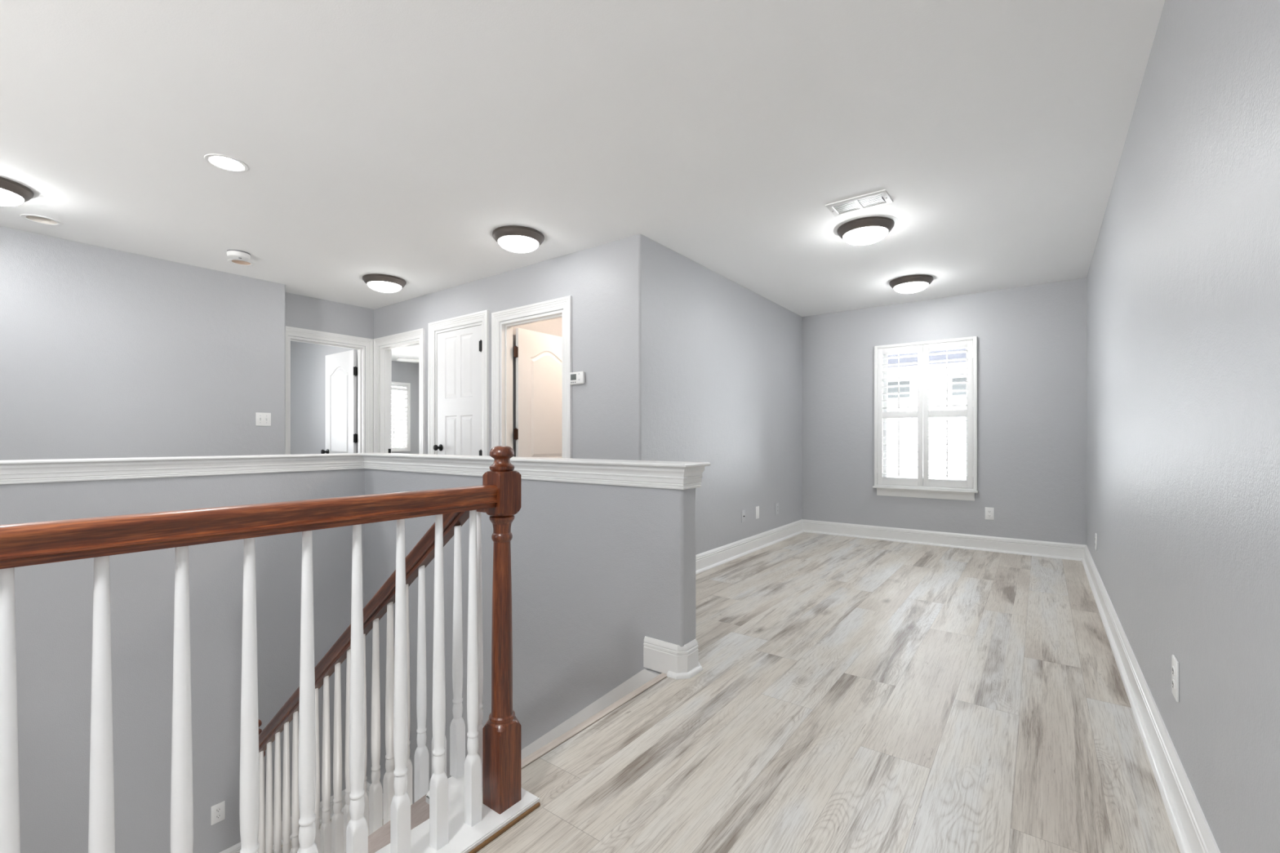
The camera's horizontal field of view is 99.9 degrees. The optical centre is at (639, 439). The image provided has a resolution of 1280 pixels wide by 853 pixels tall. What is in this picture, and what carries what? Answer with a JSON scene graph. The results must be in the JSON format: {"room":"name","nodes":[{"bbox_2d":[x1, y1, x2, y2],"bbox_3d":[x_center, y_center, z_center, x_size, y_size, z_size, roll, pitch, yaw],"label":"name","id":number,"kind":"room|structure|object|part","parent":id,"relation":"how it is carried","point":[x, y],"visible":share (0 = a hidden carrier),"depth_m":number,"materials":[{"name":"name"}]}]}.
{"room":"upstairs landing","nodes":[
{"label":"upstairs landing","id":0,"kind":"room"},
{"bbox_2d":[0,226,288,460],"bbox_3d":[-4.727,-0.175,3.116,0.402,2.440,4.850,0,0,37],"label":"wall","id":1,"kind":"structure","parent":0,"point":[105,353],"depth_m":4.02,"materials":[{"name":"grey paint"}]},
{"bbox_2d":[255,412,271,426],"bbox_3d":[-3.286,-0.177,4.696,0.020,0.114,0.114,0,0,37],"label":"light switch","id":2,"kind":"object","parent":1,"relation":"attached to","point":[261,419],"visible":1,"depth_m":4.70,"materials":[{"name":"white plastic"}]},
{"bbox_2d":[0,468,364,852],"bbox_3d":[-2.761,2.233,3.226,0.129,4.225,2.395,0,0,37],"label":"wall","id":3,"kind":"structure","parent":0,"point":[54,601],"depth_m":3.10,"materials":[{"name":"grey paint"}]},
{"bbox_2d":[211,800,225,825],"bbox_3d":[-2.605,2.307,3.321,0.009,0.114,0.070,0,0,37],"label":"wall outlet","id":4,"kind":"object","parent":3,"relation":"attached to","point":[218,811],"visible":1,"depth_m":3.32,"materials":[{"name":"white plastic"}]},
{"bbox_2d":[214,807,221,813],"bbox_3d":[-2.603,2.288,3.320,0.003,0.024,0.033,0,0,37],"label":"receptacle","id":5,"kind":"object","parent":4,"relation":"attached to","point":[217,810],"depth_m":3.32,"materials":[{"name":"white plastic"}]},
{"bbox_2d":[214,813,221,819],"bbox_3d":[-2.603,2.327,3.320,0.003,0.024,0.033,0,0,37],"label":"receptacle","id":6,"kind":"object","parent":4,"relation":"attached to","point":[217,816],"depth_m":3.32,"materials":[{"name":"white plastic"}]},
{"bbox_2d":[219,781,370,852],"bbox_3d":[-2.356,2.627,2.919,0.887,0.137,2.146,0,0,37],"label":"baseboard","id":7,"kind":"structure","parent":3,"relation":"attached to","point":[236,848],"depth_m":3.78,"materials":[{"name":"white paint"}]},
{"bbox_3d":[-2.355,2.686,2.908,0.872,0.020,2.130,0,0,37],"label":"shoe moulding","id":8,"kind":"part","parent":7,"relation":"part of","materials":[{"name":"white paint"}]},
{"bbox_2d":[288,293,373,453],"bbox_3d":[-3.146,-0.175,5.474,0.120,2.440,0.820,0,0,37],"label":"wall","id":9,"kind":"structure","parent":0,"point":[304,312],"depth_m":5.43,"materials":[{"name":"grey paint"}]},
{"bbox_2d":[285,325,373,454],"bbox_3d":[-3.447,-0.013,5.640,0.844,2.116,0.898,0,0,37],"label":"door","id":10,"kind":"structure","parent":9,"relation":"in","point":[342,371],"depth_m":5.74,"materials":[{"name":"white paint"}]},
{"bbox_3d":[-3.566,0.140,6.080,0.064,0.064,0.072,0,0,37],"label":"knob","id":11,"kind":"part","parent":10,"relation":"part of","materials":[{"name":"black metal"}]},
{"bbox_2d":[391,360,418,453],"bbox_3d":[-5.649,-0.175,7.950,0.120,2.440,7.400,0,0,37],"label":"wall","id":12,"kind":"structure","parent":0,"point":[403,372],"depth_m":9.85,"materials":[{"name":"grey paint"}]},
{"bbox_2d":[391,386,408,450],"bbox_3d":[-4.622,-0.405,9.329,0.119,1.200,1.200,0,0,37],"label":"window","id":13,"kind":"structure","parent":12,"relation":"in","point":[402,387],"depth_m":9.79,"materials":[{"name":"white paint"}]},
{"bbox_3d":[-4.638,-0.121,9.341,0.020,0.608,1.176,0,0,37],"label":"sash","id":14,"kind":"part","parent":13,"relation":"part of","materials":[{"name":"white glass"}]},
{"bbox_2d":[391,381,410,451],"bbox_3d":[-4.553,-0.405,9.275,0.072,1.236,1.255,0,0,37],"label":"window shutter","id":15,"kind":"object","parent":13,"relation":"attached to","point":[394,446],"visible":0.39,"depth_m":9.64,"materials":[{"name":"white paint"}]},
{"bbox_3d":[-4.350,-0.373,9.496,0.010,1.049,0.011,0,0,37],"label":"tilt rod","id":16,"kind":"part","parent":15,"relation":"part of","materials":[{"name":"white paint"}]},
{"bbox_2d":[290,255,564,456],"bbox_3d":[-3.076,-0.175,6.008,6.327,2.440,0.120,0,0,37],"label":"wall","id":17,"kind":"structure","parent":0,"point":[543,281],"depth_m":5.20,"materials":[{"name":"grey paint"}]},
{"bbox_2d":[373,328,425,453],"bbox_3d":[-2.195,-0.013,5.806,0.944,2.116,0.892,0,0,37],"label":"door","id":18,"kind":"structure","parent":17,"relation":"in","point":[382,355],"depth_m":5.69,"materials":[{"name":"white paint"}]},
{"bbox_2d":[428,310,488,456],"bbox_3d":[-1.631,-0.030,4.889,0.885,2.151,0.188,0,0,37],"label":"door","id":19,"kind":"structure","parent":17,"relation":"attached to","point":[459,356],"depth_m":4.86,"materials":[{"name":"white paint"}]},
{"bbox_3d":[-1.883,0.076,5.004,0.064,0.064,0.072,0,0,37],"label":"knob","id":20,"kind":"part","parent":19,"relation":"part of","materials":[{"name":"black metal"}]},
{"bbox_2d":[491,295,572,458],"bbox_3d":[-0.625,-0.013,4.628,0.919,2.116,0.880,0,0,37],"label":"door","id":21,"kind":"structure","parent":17,"relation":"in","point":[544,362],"depth_m":4.62,"materials":[{"name":"white paint"}]},
{"bbox_2d":[364,468,695,804],"bbox_3d":[-0.904,2.233,3.255,2.815,4.225,0.129,0,0,37],"label":"wall","id":22,"kind":"structure","parent":0,"point":[597,571],"depth_m":2.83,"materials":[{"name":"grey paint"}]},
{"bbox_2d":[0,453,711,489],"bbox_3d":[-1.583,0.162,2.349,3.154,0.114,2.483,0,0,37],"label":"trim","id":23,"kind":"structure","parent":22,"relation":"attached to","point":[679,475],"depth_m":2.96,"materials":[{"name":"white paint"}]},
{"bbox_2d":[643,636,702,679],"bbox_3d":[-0.859,0.977,3.222,2.772,0.137,0.197,0,0,37],"label":"baseboard","id":24,"kind":"structure","parent":22,"relation":"attached to","point":[676,661],"depth_m":2.40,"materials":[{"name":"white paint"}]},
{"bbox_3d":[-0.859,1.036,3.222,2.772,0.020,0.197,0,0,37],"label":"shoe moulding","id":25,"kind":"part","parent":24,"relation":"part of","materials":[{"name":"white paint"}]},
{"bbox_2d":[512,317,562,457],"bbox_3d":[0.018,-0.175,5.125,1.505,2.440,2.160,0,0,37],"label":"wall","id":26,"kind":"structure","parent":0,"point":[552,326],"depth_m":4.87,"materials":[{"name":"grey paint"}]},
{"bbox_2d":[0,0,1164,364],"bbox_3d":[-2.417,-1.455,4.263,9.830,0.120,9.450,0,0,37],"label":"ceiling","id":27,"kind":"structure","parent":0,"point":[388,137],"depth_m":2.46,"materials":[{"name":"white paint"}]},
{"bbox_2d":[0,176,34,205],"bbox_3d":[-3.551,-1.344,2.920,0.346,0.101,0.346,0,0,37],"label":"ceiling light","id":28,"kind":"object","parent":27,"relation":"attached to","point":[12,193],"visible":1,"depth_m":2.94,"materials":[{"name":"white glass"}]},
{"bbox_2d":[0,188,23,205],"bbox_3d":[-3.551,-1.321,2.920,0.272,0.055,0.272,0,0,37],"label":"diffuser","id":29,"kind":"object","parent":28,"relation":"attached to","point":[8,197],"depth_m":2.94,"materials":[{"name":"white glass"}]},
{"bbox_2d":[19,213,62,226],"bbox_3d":[-3.797,-1.438,3.415,0.184,0.098,0.184,0,0,37],"label":"recessed light","id":30,"kind":"object","parent":27,"relation":"in","point":[41,220],"visible":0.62,"depth_m":3.44,"materials":[{"name":"white plastic"}]},
{"bbox_2d":[204,153,248,172],"bbox_3d":[-2.083,-1.398,2.711,0.180,0.018,0.180,0,0,37],"label":"recessed light","id":31,"kind":"object","parent":27,"relation":"in","point":[223,162],"visible":1,"depth_m":2.71,"materials":[{"name":"white plastic"}]},
{"bbox_2d":[226,248,250,261],"bbox_3d":[-2.995,-1.370,4.014,0.144,0.048,0.144,0,0,37],"label":"smoke detector","id":32,"kind":"object","parent":27,"relation":"attached to","point":[238,255],"visible":1,"depth_m":3.97,"materials":[{"name":"white plastic"}]},
{"bbox_3d":[-2.995,-1.390,4.014,0.142,0.010,0.142,0,0,37],"label":"plate","id":33,"kind":"part","parent":32,"relation":"part of","materials":[{"name":"white plastic"}]},
{"bbox_2d":[227,258,254,266],"bbox_3d":[-3.138,-1.438,4.233,0.172,0.098,0.172,0,0,37],"label":"recessed light","id":34,"kind":"object","parent":27,"relation":"in","point":[246,263],"visible":0.52,"depth_m":4.27,"materials":[{"name":"white plastic"}]},
{"bbox_2d":[362,273,406,293],"bbox_3d":[-2.230,-1.344,4.698,0.346,0.101,0.346,0,0,19],"label":"ceiling light","id":35,"kind":"object","parent":27,"relation":"attached to","point":[386,283],"visible":1,"depth_m":4.60,"materials":[{"name":"white glass"}]},
{"bbox_2d":[367,280,401,293],"bbox_3d":[-2.230,-1.321,4.698,0.272,0.055,0.272,0,0,19],"label":"diffuser","id":36,"kind":"object","parent":35,"relation":"attached to","point":[388,286],"depth_m":4.63,"materials":[{"name":"white glass"}]},
{"bbox_2d":[396,357,418,362],"bbox_3d":[-2.950,-1.255,8.116,1.238,0.280,1.235,0,0,37],"label":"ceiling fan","id":37,"kind":"object","parent":27,"relation":"hanging from","point":[399,359],"visible":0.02,"depth_m":7.85,"materials":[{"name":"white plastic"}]},
{"bbox_2d":[492,225,544,253],"bbox_3d":[-0.830,-1.344,3.676,0.346,0.101,0.346,0,0,37],"label":"ceiling light","id":38,"kind":"object","parent":27,"relation":"attached to","point":[514,238],"visible":1,"depth_m":3.58,"materials":[{"name":"white glass"}]},
{"bbox_2d":[497,235,538,253],"bbox_3d":[-0.830,-1.321,3.676,0.272,0.055,0.272,0,0,37],"label":"diffuser","id":39,"kind":"object","parent":38,"relation":"attached to","point":[514,243],"depth_m":3.60,"materials":[{"name":"white glass"}]},
{"bbox_2d":[825,189,893,216],"bbox_3d":[1.291,-1.387,3.173,0.335,0.016,0.197,0,0,37],"label":"ceiling vent","id":40,"kind":"object","parent":27,"relation":"in","point":[880,197],"visible":1,"depth_m":3.16,"materials":[{"name":"white plastic"}]},
{"bbox_2d":[833,214,898,244],"bbox_3d":[1.478,-1.344,3.528,0.394,0.101,0.394,0,0,37],"label":"ceiling light","id":41,"kind":"object","parent":27,"relation":"attached to","point":[869,228],"visible":1,"depth_m":3.43,"materials":[{"name":"white glass"}]},
{"bbox_2d":[843,226,888,244],"bbox_3d":[1.478,-1.321,3.528,0.272,0.055,0.272,0,0,37],"label":"diffuser","id":42,"kind":"object","parent":41,"relation":"attached to","point":[854,235],"depth_m":3.46,"materials":[{"name":"white glass"}]},
{"bbox_2d":[888,274,933,293],"bbox_3d":[2.377,-1.344,4.720,0.346,0.101,0.346,0,0,37],"label":"ceiling light","id":43,"kind":"object","parent":27,"relation":"attached to","point":[910,283],"visible":1,"depth_m":4.62,"materials":[{"name":"white glass"}]},
{"bbox_2d":[893,281,928,293],"bbox_3d":[2.377,-1.321,4.720,0.272,0.055,0.272,0,0,37],"label":"diffuser","id":44,"kind":"object","parent":43,"relation":"attached to","point":[899,286],"depth_m":4.65,"materials":[{"name":"white glass"}]},
{"bbox_2d":[564,234,802,555],"bbox_3d":[0.635,-0.175,5.093,0.718,2.440,3.087,0,0,37],"label":"wall","id":45,"kind":"structure","parent":0,"point":[680,360],"depth_m":4.22,"materials":[{"name":"grey paint"}]},
{"bbox_2d":[568,371,585,384],"bbox_3d":[-0.464,-0.453,3.966,0.144,0.092,0.033,0,0,37],"label":"thermostat","id":46,"kind":"object","parent":45,"relation":"attached to","point":[579,377],"visible":1,"depth_m":3.95,"materials":[{"name":"white plastic"}]},
{"bbox_2d":[741,509,745,522],"bbox_3d":[0.945,0.699,4.897,0.014,0.113,0.066,0,0,37],"label":"plate","id":47,"kind":"object","parent":45,"relation":"attached to","point":[743,512],"visible":1,"depth_m":4.89,"materials":[{"name":"white plastic"}]},
{"bbox_2d":[695,519,804,574],"bbox_3d":[0.942,0.977,4.877,0.034,0.137,3.067,0,0,37],"label":"baseboard","id":48,"kind":"structure","parent":45,"relation":"attached to","point":[709,559],"depth_m":4.88,"materials":[{"name":"white paint"}]},
{"bbox_2d":[755,506,759,519],"bbox_3d":[1.123,0.699,5.142,0.008,0.118,0.074,0,0,37],"label":"blank plate","id":49,"kind":"object","parent":45,"relation":"attached to","point":[757,507],"visible":1,"depth_m":5.14,"materials":[{"name":"white plastic"}]},
{"bbox_2d":[775,502,778,514],"bbox_3d":[1.411,0.711,5.527,0.009,0.114,0.070,0,0,37],"label":"wall outlet","id":50,"kind":"object","parent":45,"relation":"attached to","point":[776,504],"visible":1,"depth_m":5.52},
{"bbox_2d":[476,532,1180,852],"bbox_3d":[-2.417,1.060,4.263,9.830,0.030,9.450,0,0,37],"label":"floor","id":51,"kind":"structure","parent":0,"point":[850,695],"depth_m":1.95,"materials":[{"name":"wood"}]},
{"bbox_2d":[0,445,540,852],"bbox_3d":[-0.761,0.531,1.141,0.296,1.027,1.207,0,0,37],"label":"balustrade","id":52,"kind":"object","parent":51,"relation":"on","point":[465,817],"visible":1,"depth_m":1.11,"materials":[{"name":"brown wood"}]},
{"bbox_3d":[-0.738,0.157,1.056,0.057,0.061,1.092,0,0,37],"label":"handrail","id":53,"kind":"part","parent":52,"relation":"part of","materials":[{"name":"brown wood"}]},
{"bbox_3d":[-0.390,0.557,1.522,0.075,0.938,0.075,0,0,37],"label":"newel post","id":54,"kind":"part","parent":52,"relation":"part of","materials":[{"name":"brown wood"}]},
{"bbox_2d":[272,668,666,852],"bbox_3d":[-1.607,2.596,2.362,2.750,3.137,2.144,0,0,37],"label":"staircase","id":55,"kind":"structure","parent":51,"relation":"attached to","point":[645,679],"depth_m":2.22,"materials":[{"name":"wood"}]},
{"bbox_2d":[257,509,484,852],"bbox_3d":[-1.178,1.422,2.109,1.890,2.547,0.075,0,0,37],"label":"balustrade","id":56,"kind":"object","parent":55,"relation":"on","point":[331,837],"visible":0.66,"depth_m":1.93,"materials":[{"name":"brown wood"}]},
{"bbox_2d":[802,277,1086,545],"bbox_3d":[2.832,-0.175,5.456,2.612,2.440,0.120,0,0,37],"label":"wall","id":57,"kind":"structure","parent":0,"point":[1032,339],"depth_m":5.06,"materials":[{"name":"grey paint"}]},
{"bbox_2d":[872,347,977,501],"bbox_3d":[2.853,-0.178,5.402,0.931,1.524,0.182,0,0,37],"label":"window","id":58,"kind":"structure","parent":57,"relation":"in","point":[960,495],"depth_m":5.40,"materials":[{"name":"white paint"}]},
{"bbox_3d":[2.832,0.495,5.374,0.931,0.019,0.112,0,0,37],"label":"sill","id":59,"kind":"part","parent":58,"relation":"part of","materials":[{"name":"white paint"}]},
{"bbox_3d":[2.896,-0.577,5.460,0.786,0.700,0.020,0,0,37],"label":"sash","id":60,"kind":"part","parent":58,"relation":"part of","materials":[{"name":"white glass"}]},
{"bbox_3d":[2.883,0.083,5.443,0.786,0.700,0.020,0,0,37],"label":"sash","id":61,"kind":"part","parent":58,"relation":"part of","materials":[{"name":"white glass"}]},
{"bbox_2d":[874,336,977,490],"bbox_3d":[2.819,-0.246,5.356,0.914,1.460,0.100,0,0,37],"label":"window shutter","id":62,"kind":"object","parent":58,"relation":"attached to","point":[922,414],"visible":1,"depth_m":5.34,"materials":[{"name":"white paint"}]},
{"bbox_3d":[2.621,-0.591,5.447,0.011,0.558,0.010,0,0,37],"label":"tilt rod","id":63,"kind":"part","parent":62,"relation":"part of","materials":[{"name":"white paint"}]},
{"bbox_3d":[2.621,0.087,5.447,0.011,0.572,0.010,0,0,37],"label":"tilt rod","id":64,"kind":"part","parent":62,"relation":"part of","materials":[{"name":"white paint"}]},
{"bbox_3d":[2.652,-0.240,5.489,0.424,1.408,0.028,0,0,37],"label":"panel","id":65,"kind":"part","parent":62,"relation":"part of","materials":[{"name":"white paint"}]},
{"bbox_3d":[2.963,-0.591,5.192,0.011,0.558,0.010,0,0,37],"label":"tilt rod","id":66,"kind":"part","parent":62,"relation":"part of","materials":[{"name":"white paint"}]},
{"bbox_3d":[2.963,0.087,5.192,0.011,0.572,0.010,0,0,37],"label":"tilt rod","id":67,"kind":"part","parent":62,"relation":"part of","materials":[{"name":"white paint"}]},
{"bbox_3d":[2.994,-0.240,5.234,0.424,1.408,0.028,0,0,37],"label":"panel","id":68,"kind":"part","parent":62,"relation":"part of","materials":[{"name":"white paint"}]},
{"bbox_3d":[2.826,0.544,5.366,0.871,0.080,0.030,0,0,37],"label":"apron moulding","id":69,"kind":"part","parent":58,"relation":"part of","materials":[{"name":"white paint"}]},
{"bbox_2d":[802,519,1085,560],"bbox_3d":[2.834,0.977,5.359,2.492,0.137,0.034,0,0,37],"label":"baseboard","id":70,"kind":"structure","parent":57,"relation":"attached to","point":[1074,552],"depth_m":5.21,"materials":[{"name":"white paint"}]},
{"bbox_2d":[985,506,994,519],"bbox_3d":[3.277,0.695,5.044,0.070,0.114,0.009,0,0,37],"label":"wall outlet","id":71,"kind":"object","parent":57,"relation":"attached to","point":[989,512],"visible":1,"depth_m":5.04,"materials":[{"name":"white plastic"}]},
{"bbox_2d":[1086,0,1279,852],"bbox_3d":[1.311,-0.175,1.129,0.120,2.440,8.877,0,0,37],"label":"wall","id":72,"kind":"structure","parent":0,"point":[1183,278],"depth_m":1.35,"materials":[{"name":"grey paint"}]},
{"bbox_2d":[1094,533,1097,551],"bbox_3d":[3.223,0.723,3.803,0.009,0.114,0.070,0,0,37],"label":"wall outlet","id":73,"kind":"object","parent":72,"relation":"attached to","point":[1095,537],"visible":1,"depth_m":3.78,"materials":[{"name":"white plastic"}]},
{"bbox_3d":[3.224,0.723,3.802,0.006,0.114,0.070,0,0,37],"label":"plate","id":74,"kind":"part","parent":73,"relation":"part of","materials":[{"name":"white plastic"}]},
{"bbox_2d":[1081,545,1220,852],"bbox_3d":[1.258,0.977,1.187,0.034,0.137,8.607,0,0,37],"label":"baseboard","id":75,"kind":"structure","parent":72,"relation":"attached to","point":[1193,833],"depth_m":1.73,"materials":[{"name":"white paint"}]},
{"bbox_2d":[1171,654,1179,702],"bbox_3d":[1.555,0.693,1.564,0.009,0.114,0.070,0,0,37],"label":"wall outlet","id":76,"kind":"object","parent":72,"relation":"attached to","point":[1175,664],"visible":1,"depth_m":1.55,"materials":[{"name":"white plastic"}]},
{"bbox_2d":[1171,666,1175,675],"bbox_3d":[1.553,0.674,1.565,0.003,0.024,0.033,0,0,37],"label":"receptacle","id":77,"kind":"object","parent":76,"relation":"attached to","point":[1173,668],"depth_m":1.56,"materials":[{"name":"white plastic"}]},
{"bbox_2d":[1172,679,1175,689],"bbox_3d":[1.553,0.713,1.565,0.003,0.024,0.033,0,0,37],"label":"receptacle","id":78,"kind":"object","parent":76,"relation":"attached to","point":[1173,680],"depth_m":1.56,"materials":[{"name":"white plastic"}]},
{"label":"outside","id":79,"kind":"structure","parent":0,"visible":0},
{"bbox_2d":[887,347,966,479],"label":"window","id":80,"kind":"structure","parent":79,"point":[953,424],"depth_m":9.02,"materials":[{"name":"glass"}]},
{"bbox_3d":[4.369,-0.865,9.421,0.650,0.280,0.020,0,0,37],"label":"pane","id":81,"kind":"part","parent":80,"relation":"part of","materials":[{"name":"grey glass"}]},
{"bbox_3d":[5.363,-0.865,8.680,0.570,0.280,0.020,0,0,37],"label":"pane","id":82,"kind":"part","parent":80,"relation":"part of","materials":[{"name":"grey glass"}]}
]}

